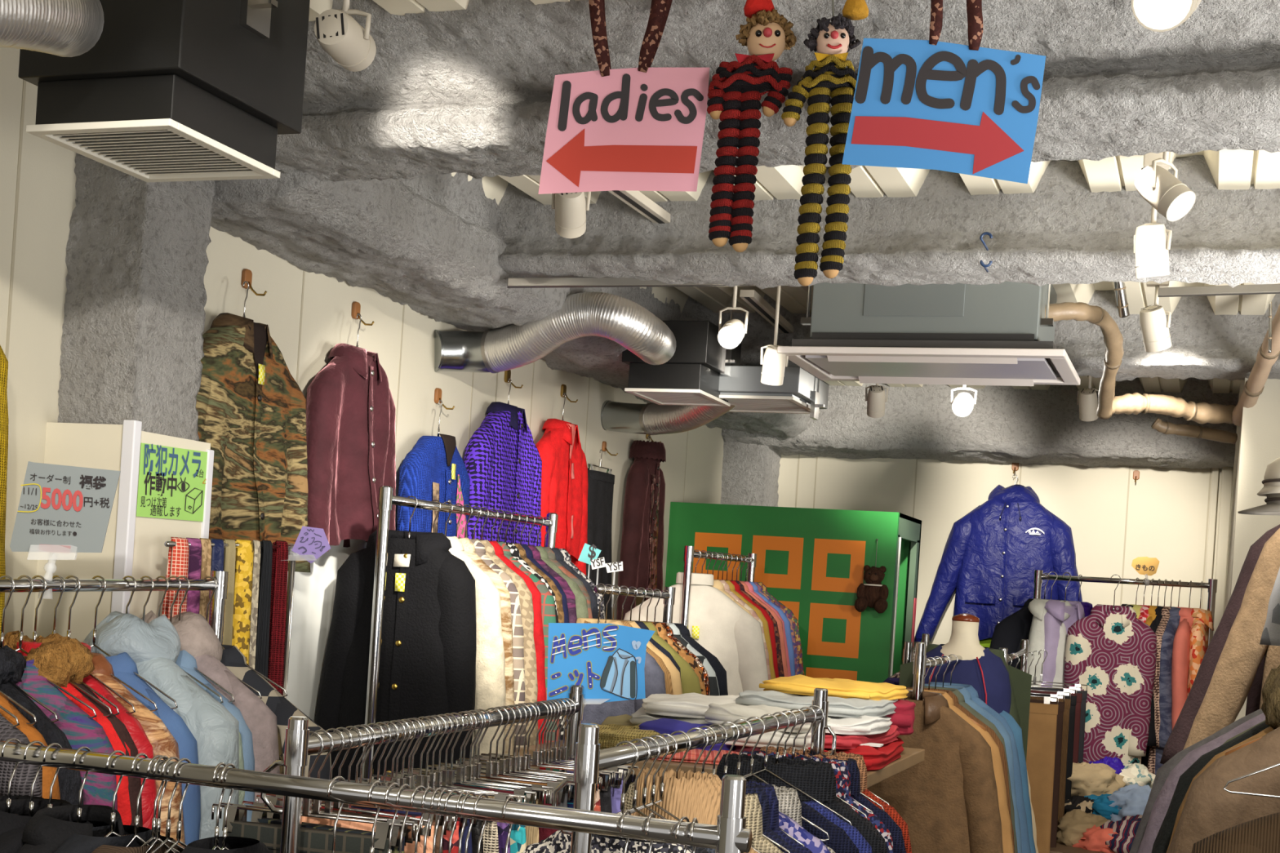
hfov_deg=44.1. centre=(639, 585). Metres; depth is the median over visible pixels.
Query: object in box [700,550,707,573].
clothes hanger
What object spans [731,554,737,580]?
clothes hanger
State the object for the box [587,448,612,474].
clothes hanger
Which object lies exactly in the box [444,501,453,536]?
clothes hanger
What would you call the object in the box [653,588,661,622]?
clothes hanger
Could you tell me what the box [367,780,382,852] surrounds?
clothes hanger
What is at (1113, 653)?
kimono
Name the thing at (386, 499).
clothes rack
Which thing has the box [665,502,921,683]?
booth
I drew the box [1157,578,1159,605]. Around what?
clothes hanger
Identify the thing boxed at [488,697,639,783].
clothes hanger
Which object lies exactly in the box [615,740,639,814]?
clothes hanger
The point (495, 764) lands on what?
clothes hanger
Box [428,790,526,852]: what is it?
skirt
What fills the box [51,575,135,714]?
clothes hanger
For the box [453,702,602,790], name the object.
clothes hanger
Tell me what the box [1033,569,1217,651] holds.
clothes rack
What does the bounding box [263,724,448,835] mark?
clothes hanger
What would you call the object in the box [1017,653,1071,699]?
clothes hanger
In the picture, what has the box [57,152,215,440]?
pillar
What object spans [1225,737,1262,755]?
clothes hanger
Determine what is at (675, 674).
coat
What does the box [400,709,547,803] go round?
clothes hanger
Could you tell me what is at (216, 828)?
clothes hanger
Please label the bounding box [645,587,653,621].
clothes hanger
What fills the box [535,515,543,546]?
clothes hanger
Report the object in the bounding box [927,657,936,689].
clothes hanger
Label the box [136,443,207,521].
notice
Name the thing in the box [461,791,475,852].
clothes hanger
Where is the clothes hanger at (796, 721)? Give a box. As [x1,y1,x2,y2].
[778,710,867,820]
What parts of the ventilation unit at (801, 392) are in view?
grille frame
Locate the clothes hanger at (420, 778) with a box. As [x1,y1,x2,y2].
[340,716,484,822]
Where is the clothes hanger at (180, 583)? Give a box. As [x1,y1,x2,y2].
[167,575,181,622]
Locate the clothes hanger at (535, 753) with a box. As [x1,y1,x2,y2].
[458,701,613,784]
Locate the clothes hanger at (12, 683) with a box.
[8,680,58,723]
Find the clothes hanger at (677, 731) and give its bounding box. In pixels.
[671,730,760,852]
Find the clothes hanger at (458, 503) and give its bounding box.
[454,502,463,536]
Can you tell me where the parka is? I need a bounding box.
[83,611,239,839]
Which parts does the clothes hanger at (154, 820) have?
frame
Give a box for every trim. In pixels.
[4,79,26,360]
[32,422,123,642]
[111,419,142,613]
[200,448,213,538]
[296,271,305,383]
[395,304,404,448]
[467,372,474,442]
[494,373,497,401]
[528,361,534,430]
[584,377,590,454]
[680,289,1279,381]
[682,431,688,502]
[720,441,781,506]
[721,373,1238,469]
[795,454,799,507]
[813,457,817,508]
[912,458,917,517]
[1018,463,1022,484]
[1120,466,1130,605]
[1200,467,1211,608]
[1203,467,1218,610]
[1213,466,1233,635]
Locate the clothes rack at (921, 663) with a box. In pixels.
[911,642,962,700]
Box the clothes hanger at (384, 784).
[311,720,471,831]
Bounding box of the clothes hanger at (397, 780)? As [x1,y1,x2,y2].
[322,719,468,826]
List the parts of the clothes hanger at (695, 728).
frame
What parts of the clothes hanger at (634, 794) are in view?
frame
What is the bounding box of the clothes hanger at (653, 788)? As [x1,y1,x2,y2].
[626,734,679,821]
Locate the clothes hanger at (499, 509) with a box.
[497,509,505,542]
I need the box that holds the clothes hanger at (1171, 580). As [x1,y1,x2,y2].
[1170,579,1173,606]
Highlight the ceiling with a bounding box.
[308,0,1279,393]
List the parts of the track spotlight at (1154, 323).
stem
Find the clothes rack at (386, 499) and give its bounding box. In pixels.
[361,485,558,782]
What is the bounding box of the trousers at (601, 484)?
[586,469,614,619]
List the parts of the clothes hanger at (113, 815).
frame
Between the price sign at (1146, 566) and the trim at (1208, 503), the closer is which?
the price sign at (1146, 566)
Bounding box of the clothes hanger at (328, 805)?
[242,728,417,848]
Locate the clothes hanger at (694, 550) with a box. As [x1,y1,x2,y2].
[693,550,701,573]
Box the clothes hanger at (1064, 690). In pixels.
[1024,652,1076,696]
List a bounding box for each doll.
[706,0,796,252]
[781,0,868,285]
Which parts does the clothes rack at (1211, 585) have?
post, rail, post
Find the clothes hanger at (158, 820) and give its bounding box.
[144,755,174,852]
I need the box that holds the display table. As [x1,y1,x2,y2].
[516,739,924,788]
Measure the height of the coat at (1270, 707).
1.014 m
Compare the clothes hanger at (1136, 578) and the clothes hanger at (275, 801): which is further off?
the clothes hanger at (1136, 578)
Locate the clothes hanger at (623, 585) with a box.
[619,585,629,620]
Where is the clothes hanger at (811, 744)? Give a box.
[806,705,889,805]
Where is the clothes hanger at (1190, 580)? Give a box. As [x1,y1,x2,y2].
[1188,580,1191,608]
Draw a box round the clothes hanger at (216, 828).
[212,762,226,849]
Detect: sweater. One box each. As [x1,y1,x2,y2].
[623,782,783,852]
[631,767,757,852]
[720,778,812,852]
[720,779,800,852]
[740,751,893,852]
[754,750,906,852]
[760,746,911,852]
[773,784,835,852]
[778,811,831,852]
[800,800,872,852]
[835,798,887,852]
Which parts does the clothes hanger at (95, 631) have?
frame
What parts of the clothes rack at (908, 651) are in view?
post, post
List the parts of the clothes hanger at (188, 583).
frame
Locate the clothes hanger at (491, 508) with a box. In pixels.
[489,508,498,541]
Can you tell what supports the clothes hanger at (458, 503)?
hanging from the clothes rack at (386, 499)
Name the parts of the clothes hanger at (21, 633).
frame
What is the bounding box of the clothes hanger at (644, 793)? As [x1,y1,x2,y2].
[626,736,666,819]
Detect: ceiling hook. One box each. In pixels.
[979,231,992,250]
[979,260,992,272]
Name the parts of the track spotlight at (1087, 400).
stem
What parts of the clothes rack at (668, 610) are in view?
rail, post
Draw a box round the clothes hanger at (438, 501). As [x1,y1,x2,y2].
[432,499,440,533]
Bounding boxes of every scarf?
[161,537,189,619]
[186,537,201,613]
[199,537,211,622]
[210,538,224,571]
[222,538,235,645]
[231,539,253,665]
[248,539,260,669]
[254,540,272,680]
[267,540,288,695]
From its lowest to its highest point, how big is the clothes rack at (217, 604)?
1.472 m
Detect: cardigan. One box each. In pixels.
[0,345,8,633]
[0,713,42,797]
[522,830,692,852]
[540,834,708,852]
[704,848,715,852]
[800,801,858,852]
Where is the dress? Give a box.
[617,440,666,620]
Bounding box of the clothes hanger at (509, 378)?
[507,377,511,404]
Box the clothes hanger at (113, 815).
[104,750,125,837]
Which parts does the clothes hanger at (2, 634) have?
frame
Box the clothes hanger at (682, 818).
[675,816,689,852]
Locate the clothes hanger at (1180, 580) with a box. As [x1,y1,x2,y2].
[1177,579,1181,607]
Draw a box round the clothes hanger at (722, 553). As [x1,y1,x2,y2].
[720,552,728,580]
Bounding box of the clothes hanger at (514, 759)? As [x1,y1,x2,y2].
[440,704,573,798]
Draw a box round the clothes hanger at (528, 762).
[455,702,600,789]
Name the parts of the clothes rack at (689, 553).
post, rail, post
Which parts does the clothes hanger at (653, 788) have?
frame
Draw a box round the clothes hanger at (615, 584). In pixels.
[612,584,620,620]
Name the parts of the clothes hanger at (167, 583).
frame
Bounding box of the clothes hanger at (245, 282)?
[242,280,248,317]
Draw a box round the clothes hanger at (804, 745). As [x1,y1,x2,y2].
[800,706,884,811]
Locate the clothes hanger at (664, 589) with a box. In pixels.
[662,589,670,622]
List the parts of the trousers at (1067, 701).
leg panel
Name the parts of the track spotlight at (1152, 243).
stem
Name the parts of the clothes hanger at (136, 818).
frame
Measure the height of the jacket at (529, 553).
0.748 m
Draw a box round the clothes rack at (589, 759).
[551,688,836,852]
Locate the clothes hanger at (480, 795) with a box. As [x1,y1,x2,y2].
[473,793,488,852]
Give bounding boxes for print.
[859,742,883,746]
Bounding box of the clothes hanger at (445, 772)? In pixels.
[372,713,520,802]
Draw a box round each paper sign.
[537,0,709,194]
[841,0,1045,183]
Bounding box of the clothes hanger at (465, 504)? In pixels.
[463,504,472,537]
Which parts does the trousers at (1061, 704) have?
leg panel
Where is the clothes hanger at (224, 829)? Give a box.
[219,763,235,849]
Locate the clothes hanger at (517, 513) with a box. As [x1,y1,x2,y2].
[511,511,519,542]
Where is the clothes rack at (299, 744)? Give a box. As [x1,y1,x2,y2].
[260,684,585,852]
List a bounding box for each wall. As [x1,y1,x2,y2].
[0,47,724,639]
[777,454,1222,658]
[1223,377,1275,721]
[1265,378,1279,532]
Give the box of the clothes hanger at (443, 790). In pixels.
[436,788,448,852]
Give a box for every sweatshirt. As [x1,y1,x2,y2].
[591,723,664,749]
[600,714,634,725]
[629,706,711,725]
[638,718,735,751]
[641,693,742,719]
[651,748,739,764]
[704,702,831,733]
[711,725,811,750]
[733,745,837,752]
[735,690,897,717]
[759,674,909,700]
[807,737,903,770]
[824,724,899,749]
[825,715,892,735]
[884,699,915,735]
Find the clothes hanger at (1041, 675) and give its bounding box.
[1031,649,1087,691]
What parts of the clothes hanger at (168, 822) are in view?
frame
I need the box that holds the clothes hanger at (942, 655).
[940,655,950,687]
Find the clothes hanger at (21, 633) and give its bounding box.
[14,575,112,717]
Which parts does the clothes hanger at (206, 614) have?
frame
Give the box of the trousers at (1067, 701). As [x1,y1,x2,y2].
[1030,696,1071,827]
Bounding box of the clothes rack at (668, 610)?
[594,585,675,623]
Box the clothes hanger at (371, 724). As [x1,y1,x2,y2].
[365,723,455,833]
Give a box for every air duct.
[0,0,103,57]
[434,291,675,373]
[600,400,734,435]
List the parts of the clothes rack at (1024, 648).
post, rail, post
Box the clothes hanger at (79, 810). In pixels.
[72,746,91,822]
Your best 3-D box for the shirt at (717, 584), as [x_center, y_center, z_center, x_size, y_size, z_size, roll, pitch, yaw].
[0.217,0.404,6.327,0.712,0.868,0.139,4,0,25]
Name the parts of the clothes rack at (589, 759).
post, rail, post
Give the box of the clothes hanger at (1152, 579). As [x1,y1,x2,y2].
[1151,578,1154,605]
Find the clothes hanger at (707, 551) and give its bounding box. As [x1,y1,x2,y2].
[706,551,713,573]
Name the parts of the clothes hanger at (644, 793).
frame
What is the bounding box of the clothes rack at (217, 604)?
[0,570,228,645]
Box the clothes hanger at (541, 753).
[471,701,610,792]
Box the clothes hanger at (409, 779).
[402,718,476,823]
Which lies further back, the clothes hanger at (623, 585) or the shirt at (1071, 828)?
the shirt at (1071, 828)
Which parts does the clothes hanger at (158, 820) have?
frame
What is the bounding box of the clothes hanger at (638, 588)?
[637,587,646,621]
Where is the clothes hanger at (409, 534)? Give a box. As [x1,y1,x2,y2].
[407,495,417,538]
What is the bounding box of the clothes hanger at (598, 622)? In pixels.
[597,583,606,623]
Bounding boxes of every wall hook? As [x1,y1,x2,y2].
[241,268,266,296]
[351,301,374,325]
[434,387,454,409]
[504,369,523,388]
[560,384,577,402]
[601,441,617,455]
[645,434,661,442]
[1011,462,1018,473]
[1133,470,1139,482]
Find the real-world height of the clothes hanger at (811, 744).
0.230 m
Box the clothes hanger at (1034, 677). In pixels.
[1031,650,1082,693]
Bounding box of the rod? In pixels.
[1267,301,1271,352]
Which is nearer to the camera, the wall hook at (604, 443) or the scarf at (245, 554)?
the scarf at (245, 554)
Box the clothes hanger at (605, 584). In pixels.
[604,584,613,622]
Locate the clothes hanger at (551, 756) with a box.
[547,699,620,791]
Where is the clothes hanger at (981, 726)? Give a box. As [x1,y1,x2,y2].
[923,657,986,730]
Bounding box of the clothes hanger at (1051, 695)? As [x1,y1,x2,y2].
[1010,654,1064,702]
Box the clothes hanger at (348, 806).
[342,725,431,844]
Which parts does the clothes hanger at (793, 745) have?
frame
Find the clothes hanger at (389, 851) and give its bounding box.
[384,782,399,852]
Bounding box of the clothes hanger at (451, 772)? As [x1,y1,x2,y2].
[379,712,525,803]
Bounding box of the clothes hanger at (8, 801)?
[0,737,21,813]
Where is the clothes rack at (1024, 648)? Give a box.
[998,639,1029,672]
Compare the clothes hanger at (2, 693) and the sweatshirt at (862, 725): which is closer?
the clothes hanger at (2, 693)
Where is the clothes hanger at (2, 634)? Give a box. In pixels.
[0,575,97,719]
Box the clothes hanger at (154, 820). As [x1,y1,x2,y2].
[141,755,181,852]
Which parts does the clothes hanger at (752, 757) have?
frame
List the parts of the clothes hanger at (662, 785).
frame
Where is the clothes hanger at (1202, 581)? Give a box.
[1200,581,1202,608]
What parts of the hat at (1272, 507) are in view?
crown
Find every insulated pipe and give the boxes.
[1044,302,1124,419]
[1112,392,1235,423]
[1151,417,1237,444]
[1231,303,1279,426]
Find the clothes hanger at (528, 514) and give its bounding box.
[526,514,535,545]
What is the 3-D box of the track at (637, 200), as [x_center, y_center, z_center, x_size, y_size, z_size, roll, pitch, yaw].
[0.002,-1.034,4.265,0.050,0.026,0.528,4,0,21]
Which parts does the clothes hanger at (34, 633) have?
frame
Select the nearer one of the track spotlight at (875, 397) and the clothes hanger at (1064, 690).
the clothes hanger at (1064, 690)
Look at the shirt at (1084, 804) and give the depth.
6.20 m
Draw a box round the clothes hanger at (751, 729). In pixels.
[733,719,830,841]
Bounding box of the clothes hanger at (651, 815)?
[645,813,654,852]
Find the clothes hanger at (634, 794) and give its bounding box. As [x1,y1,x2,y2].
[622,738,650,817]
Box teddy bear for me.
[854,538,888,613]
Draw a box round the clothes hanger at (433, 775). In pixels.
[346,715,519,802]
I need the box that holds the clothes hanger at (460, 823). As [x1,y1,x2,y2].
[386,720,475,829]
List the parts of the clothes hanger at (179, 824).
frame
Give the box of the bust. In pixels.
[940,613,985,660]
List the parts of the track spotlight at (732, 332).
stem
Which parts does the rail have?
leg, leg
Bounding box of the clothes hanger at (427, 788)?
[421,786,433,852]
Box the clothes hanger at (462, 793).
[455,791,466,852]
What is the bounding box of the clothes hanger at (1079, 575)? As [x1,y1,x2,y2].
[1077,574,1082,601]
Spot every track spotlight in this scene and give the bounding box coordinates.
[314,0,376,71]
[551,191,591,238]
[717,286,748,349]
[760,285,788,385]
[865,383,888,417]
[951,385,977,417]
[1077,375,1098,421]
[1131,0,1201,31]
[1133,151,1172,278]
[1134,151,1195,221]
[1139,280,1171,352]
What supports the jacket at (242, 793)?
hanging from the clothes hanger at (145, 576)
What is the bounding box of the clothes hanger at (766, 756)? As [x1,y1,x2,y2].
[744,714,852,826]
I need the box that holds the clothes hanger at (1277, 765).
[1222,763,1279,798]
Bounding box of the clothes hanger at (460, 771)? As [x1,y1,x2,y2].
[386,711,537,804]
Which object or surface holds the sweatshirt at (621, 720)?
on the display table
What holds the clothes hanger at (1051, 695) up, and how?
hanging from the clothes rack at (1024, 648)
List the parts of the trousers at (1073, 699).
leg panel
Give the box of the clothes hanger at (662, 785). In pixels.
[631,733,677,813]
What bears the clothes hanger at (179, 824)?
hanging from the clothes rack at (730, 834)
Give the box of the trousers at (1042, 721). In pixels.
[1026,702,1058,852]
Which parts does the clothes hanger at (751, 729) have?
frame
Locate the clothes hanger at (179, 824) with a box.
[164,758,191,852]
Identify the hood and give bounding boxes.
[83,611,180,662]
[141,610,222,661]
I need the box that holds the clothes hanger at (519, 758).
[440,703,598,791]
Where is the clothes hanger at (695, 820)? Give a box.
[689,817,697,852]
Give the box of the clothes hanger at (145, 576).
[140,575,223,703]
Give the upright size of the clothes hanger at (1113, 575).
0.284 m
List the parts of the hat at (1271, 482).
crown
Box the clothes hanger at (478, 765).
[404,709,554,804]
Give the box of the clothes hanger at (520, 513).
[519,513,528,544]
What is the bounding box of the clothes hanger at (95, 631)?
[90,575,177,710]
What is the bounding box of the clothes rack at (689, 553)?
[680,546,756,628]
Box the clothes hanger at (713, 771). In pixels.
[706,724,804,846]
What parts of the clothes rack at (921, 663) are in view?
post, rail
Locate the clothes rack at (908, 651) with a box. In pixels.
[902,633,929,664]
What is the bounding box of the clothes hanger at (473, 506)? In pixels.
[471,506,481,538]
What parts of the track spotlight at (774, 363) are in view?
stem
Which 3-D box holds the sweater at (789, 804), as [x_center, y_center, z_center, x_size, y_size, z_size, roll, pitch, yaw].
[0.169,0.732,3.174,0.650,0.667,0.160,4,0,11]
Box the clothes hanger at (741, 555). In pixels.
[740,555,746,581]
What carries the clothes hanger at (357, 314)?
hanging from the wall hook at (356, 307)
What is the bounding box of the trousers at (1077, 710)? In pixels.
[1031,690,1082,763]
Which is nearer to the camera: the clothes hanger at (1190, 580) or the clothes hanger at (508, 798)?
the clothes hanger at (508, 798)
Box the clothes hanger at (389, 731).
[321,721,456,835]
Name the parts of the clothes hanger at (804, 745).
frame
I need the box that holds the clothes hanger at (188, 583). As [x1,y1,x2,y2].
[177,575,262,698]
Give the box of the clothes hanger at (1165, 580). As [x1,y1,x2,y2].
[1164,579,1166,606]
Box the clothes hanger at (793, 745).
[787,708,873,813]
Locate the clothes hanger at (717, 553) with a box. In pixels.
[717,552,724,579]
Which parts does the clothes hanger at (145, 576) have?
frame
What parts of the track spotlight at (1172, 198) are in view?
stem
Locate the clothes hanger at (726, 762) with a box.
[720,721,739,776]
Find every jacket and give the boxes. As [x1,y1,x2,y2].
[0,795,48,814]
[0,798,73,835]
[0,821,95,852]
[16,640,158,830]
[17,804,125,852]
[54,825,164,852]
[90,652,185,848]
[92,834,180,852]
[105,652,200,845]
[141,610,279,803]
[175,649,254,822]
[181,836,270,852]
[195,312,310,572]
[195,681,244,804]
[220,644,331,779]
[276,725,284,774]
[306,343,395,551]
[314,529,476,780]
[396,433,470,537]
[463,401,542,546]
[504,542,564,772]
[514,543,566,739]
[520,544,568,733]
[527,545,577,622]
[535,418,588,575]
[535,546,588,618]
[542,546,592,618]
[550,547,598,618]
[558,548,604,618]
[623,572,768,695]
[635,620,710,695]
[866,689,1003,852]
[898,644,1031,760]
[906,687,1014,852]
[906,688,1013,852]
[914,484,1082,642]
[924,684,1022,852]
[924,685,1017,852]
[928,682,1031,852]
[999,710,1035,852]
[1026,771,1038,852]
[1160,524,1279,764]
[1182,528,1279,750]
[1191,812,1279,852]
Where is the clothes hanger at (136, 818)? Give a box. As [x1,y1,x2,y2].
[124,753,148,847]
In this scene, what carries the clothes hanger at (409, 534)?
hanging from the clothes rack at (386, 499)
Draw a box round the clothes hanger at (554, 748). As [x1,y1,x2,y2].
[480,698,629,786]
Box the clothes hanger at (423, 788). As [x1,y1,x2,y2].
[409,786,425,852]
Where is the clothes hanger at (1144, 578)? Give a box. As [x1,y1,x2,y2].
[1142,577,1146,604]
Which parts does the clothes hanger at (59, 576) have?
frame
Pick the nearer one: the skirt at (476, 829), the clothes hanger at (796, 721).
the skirt at (476, 829)
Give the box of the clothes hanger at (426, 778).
[421,715,505,822]
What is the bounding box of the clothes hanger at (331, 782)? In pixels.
[327,776,346,852]
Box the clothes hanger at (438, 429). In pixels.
[437,400,442,436]
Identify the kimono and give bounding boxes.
[989,598,1033,669]
[1026,598,1071,688]
[1040,599,1084,688]
[1063,604,1156,764]
[1080,601,1093,617]
[1120,604,1133,607]
[1129,604,1142,618]
[1137,604,1150,622]
[1141,605,1163,767]
[1145,605,1157,746]
[1146,605,1171,774]
[1155,606,1180,774]
[1171,607,1193,729]
[1186,607,1213,695]
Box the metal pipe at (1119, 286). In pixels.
[1113,281,1129,317]
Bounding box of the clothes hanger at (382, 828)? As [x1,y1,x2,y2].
[211,731,404,848]
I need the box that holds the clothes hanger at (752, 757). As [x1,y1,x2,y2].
[743,716,769,784]
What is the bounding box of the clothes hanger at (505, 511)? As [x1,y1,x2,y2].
[504,511,512,542]
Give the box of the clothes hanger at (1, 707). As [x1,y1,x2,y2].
[0,705,19,727]
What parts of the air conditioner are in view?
hanging rod, access panel, panel frame, intake panel, casing, hanging rod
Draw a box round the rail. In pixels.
[164,541,296,698]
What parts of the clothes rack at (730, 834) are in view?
post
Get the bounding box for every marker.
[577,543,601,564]
[590,557,605,569]
[604,561,622,573]
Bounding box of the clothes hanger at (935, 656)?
[933,656,942,688]
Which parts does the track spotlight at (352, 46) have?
stem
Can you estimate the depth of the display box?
5.87 m
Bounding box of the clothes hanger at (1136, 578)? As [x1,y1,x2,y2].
[1134,577,1139,604]
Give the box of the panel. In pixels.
[129,431,210,618]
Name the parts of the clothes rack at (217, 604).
rail, post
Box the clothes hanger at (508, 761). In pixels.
[433,705,574,800]
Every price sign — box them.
[9,461,120,553]
[291,526,330,563]
[546,622,654,702]
[1131,556,1159,575]
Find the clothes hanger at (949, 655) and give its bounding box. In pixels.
[948,654,957,685]
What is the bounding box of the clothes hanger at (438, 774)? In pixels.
[357,714,521,802]
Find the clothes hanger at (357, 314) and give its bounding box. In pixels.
[355,313,361,346]
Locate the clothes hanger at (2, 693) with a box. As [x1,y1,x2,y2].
[0,689,37,725]
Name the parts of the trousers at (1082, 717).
leg panel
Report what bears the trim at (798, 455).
attached to the wall at (1167, 512)
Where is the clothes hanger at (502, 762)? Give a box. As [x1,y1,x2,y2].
[427,706,568,801]
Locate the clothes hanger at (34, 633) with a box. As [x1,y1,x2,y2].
[31,575,119,716]
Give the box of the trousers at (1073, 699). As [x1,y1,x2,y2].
[1030,692,1076,799]
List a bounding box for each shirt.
[286,538,367,721]
[446,536,506,755]
[710,579,752,616]
[715,753,881,852]
[719,579,771,679]
[720,579,778,678]
[722,579,791,676]
[723,579,795,675]
[724,580,775,679]
[734,580,788,676]
[735,581,784,677]
[749,581,804,675]
[753,582,800,675]
[882,677,899,685]
[911,644,1011,713]
[1056,808,1110,846]
[1063,795,1094,815]
[1066,762,1125,796]
[1071,825,1118,852]
[1084,794,1121,820]
[1088,756,1124,774]
[1099,814,1142,852]
[1106,783,1151,822]
[1119,763,1155,788]
[1259,568,1279,645]
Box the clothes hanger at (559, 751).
[503,698,634,787]
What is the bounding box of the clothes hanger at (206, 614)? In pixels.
[203,576,287,697]
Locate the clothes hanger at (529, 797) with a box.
[382,711,544,804]
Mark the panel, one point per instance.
(150, 554)
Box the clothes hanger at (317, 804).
[218,729,415,846]
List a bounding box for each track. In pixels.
[506,276,750,288]
[608,190,670,223]
[739,289,793,333]
[1158,284,1279,297]
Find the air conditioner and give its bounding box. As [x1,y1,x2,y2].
[777,280,1080,386]
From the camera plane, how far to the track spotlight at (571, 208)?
3.93 m
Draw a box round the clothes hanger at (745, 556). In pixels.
[745,555,751,581]
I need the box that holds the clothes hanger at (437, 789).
[430,787,441,852]
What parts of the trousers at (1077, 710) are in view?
leg panel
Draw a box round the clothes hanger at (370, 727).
[275,724,453,828]
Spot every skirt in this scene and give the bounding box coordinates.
[226,820,389,852]
[257,817,404,852]
[302,816,434,852]
[311,807,442,852]
[320,806,459,852]
[351,806,472,852]
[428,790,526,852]
[453,783,568,808]
[453,784,558,842]
[453,792,539,846]
[471,819,483,852]
[475,779,573,808]
[480,773,546,786]
[481,822,498,852]
[497,822,510,852]
[501,775,600,811]
[599,786,611,813]
[609,780,622,813]
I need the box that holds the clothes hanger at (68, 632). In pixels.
[65,575,158,711]
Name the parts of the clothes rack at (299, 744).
post, rail, post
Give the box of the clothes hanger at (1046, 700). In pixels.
[1008,656,1058,704]
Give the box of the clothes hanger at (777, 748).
[770,711,853,814]
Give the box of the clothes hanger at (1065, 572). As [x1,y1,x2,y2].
[1062,572,1071,601]
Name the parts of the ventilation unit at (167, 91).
grille frame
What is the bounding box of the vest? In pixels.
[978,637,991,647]
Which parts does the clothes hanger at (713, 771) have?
frame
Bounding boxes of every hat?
[1237,493,1279,515]
[1257,457,1279,496]
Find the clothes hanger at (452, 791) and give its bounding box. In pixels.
[444,789,459,852]
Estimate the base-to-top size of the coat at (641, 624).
0.798 m
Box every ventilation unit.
[18,0,310,182]
[622,293,742,406]
[708,365,828,419]
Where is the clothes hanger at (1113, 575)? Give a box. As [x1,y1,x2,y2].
[1110,574,1120,610]
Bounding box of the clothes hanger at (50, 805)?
[42,742,62,808]
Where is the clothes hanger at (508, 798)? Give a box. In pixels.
[502,795,514,852]
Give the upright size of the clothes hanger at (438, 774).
0.183 m
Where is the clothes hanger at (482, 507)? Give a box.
[480,506,488,540]
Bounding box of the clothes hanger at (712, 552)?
[711,551,718,574]
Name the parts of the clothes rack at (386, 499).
post, rail, post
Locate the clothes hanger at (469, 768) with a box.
[390,710,550,804]
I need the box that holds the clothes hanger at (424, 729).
[406,717,483,822]
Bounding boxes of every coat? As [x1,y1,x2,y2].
[0,644,83,804]
[0,693,60,799]
[3,631,142,826]
[15,655,117,810]
[57,683,131,825]
[457,537,515,755]
[469,538,527,770]
[479,539,539,771]
[488,541,546,769]
[497,542,559,771]
[576,617,666,794]
[584,618,673,694]
[604,618,682,694]
[617,619,681,684]
[619,619,702,694]
[633,620,706,695]
[648,621,719,696]
[650,621,728,695]
[1129,708,1262,852]
[1137,712,1265,852]
[1151,721,1269,852]
[1166,665,1279,852]
[1167,726,1279,852]
[1222,720,1265,745]
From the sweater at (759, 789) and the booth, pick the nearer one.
the sweater at (759, 789)
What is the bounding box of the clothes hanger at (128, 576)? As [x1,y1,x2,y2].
[122,575,136,613]
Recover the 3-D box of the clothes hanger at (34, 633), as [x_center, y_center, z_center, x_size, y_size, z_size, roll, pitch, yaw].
[-1.140,0.104,2.970,0.403,0.249,0.007,4,0,19]
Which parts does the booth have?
door frame, panel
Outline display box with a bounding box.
[1049,842,1103,852]
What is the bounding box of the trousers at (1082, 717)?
[1031,687,1087,763]
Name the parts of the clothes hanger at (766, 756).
frame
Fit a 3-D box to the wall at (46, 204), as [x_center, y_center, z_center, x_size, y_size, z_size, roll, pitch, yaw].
[-1.527,0.051,3.098,0.100,2.700,11.800,4,0,20]
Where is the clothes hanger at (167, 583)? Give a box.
[155,575,235,703]
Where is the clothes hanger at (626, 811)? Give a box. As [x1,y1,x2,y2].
[619,809,631,852]
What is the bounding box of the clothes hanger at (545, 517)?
[543,516,551,546]
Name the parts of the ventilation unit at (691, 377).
grille frame, casing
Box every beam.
[210,171,808,438]
[275,0,1279,182]
[496,155,1279,288]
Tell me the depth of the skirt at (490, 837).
2.96 m
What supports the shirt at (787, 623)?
hanging from the clothes hanger at (736, 554)
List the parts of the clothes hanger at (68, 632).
frame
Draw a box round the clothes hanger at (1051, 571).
[1047,571,1057,599]
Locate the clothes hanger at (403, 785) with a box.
[395,783,410,852]
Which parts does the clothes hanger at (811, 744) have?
frame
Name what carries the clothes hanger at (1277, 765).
hanging from the clothes rack
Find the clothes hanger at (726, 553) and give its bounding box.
[725,553,732,580]
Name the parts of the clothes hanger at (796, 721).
frame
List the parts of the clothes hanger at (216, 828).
frame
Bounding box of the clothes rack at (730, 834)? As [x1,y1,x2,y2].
[0,741,752,852]
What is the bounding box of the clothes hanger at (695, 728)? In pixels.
[686,727,790,852]
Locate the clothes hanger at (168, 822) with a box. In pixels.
[151,756,184,852]
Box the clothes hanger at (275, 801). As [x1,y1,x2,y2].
[256,727,422,840]
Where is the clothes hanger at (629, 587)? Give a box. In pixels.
[628,586,637,620]
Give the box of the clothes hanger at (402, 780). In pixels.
[398,719,467,826]
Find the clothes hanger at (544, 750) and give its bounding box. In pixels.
[475,700,615,788]
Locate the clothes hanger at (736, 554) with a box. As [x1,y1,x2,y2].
[736,554,742,581]
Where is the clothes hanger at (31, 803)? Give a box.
[23,741,44,817]
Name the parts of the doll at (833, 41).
arm, leg, hanging cord, leg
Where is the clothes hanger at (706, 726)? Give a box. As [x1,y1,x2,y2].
[695,725,716,773]
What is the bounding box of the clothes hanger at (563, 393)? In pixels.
[561,392,565,420]
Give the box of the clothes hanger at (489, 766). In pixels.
[409,707,570,804]
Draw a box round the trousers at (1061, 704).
[1030,699,1064,847]
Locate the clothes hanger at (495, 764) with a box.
[417,706,574,804]
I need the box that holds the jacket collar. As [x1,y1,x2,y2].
[987,484,1039,503]
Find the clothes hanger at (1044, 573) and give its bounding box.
[1042,573,1048,599]
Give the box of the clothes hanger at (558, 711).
[531,700,622,791]

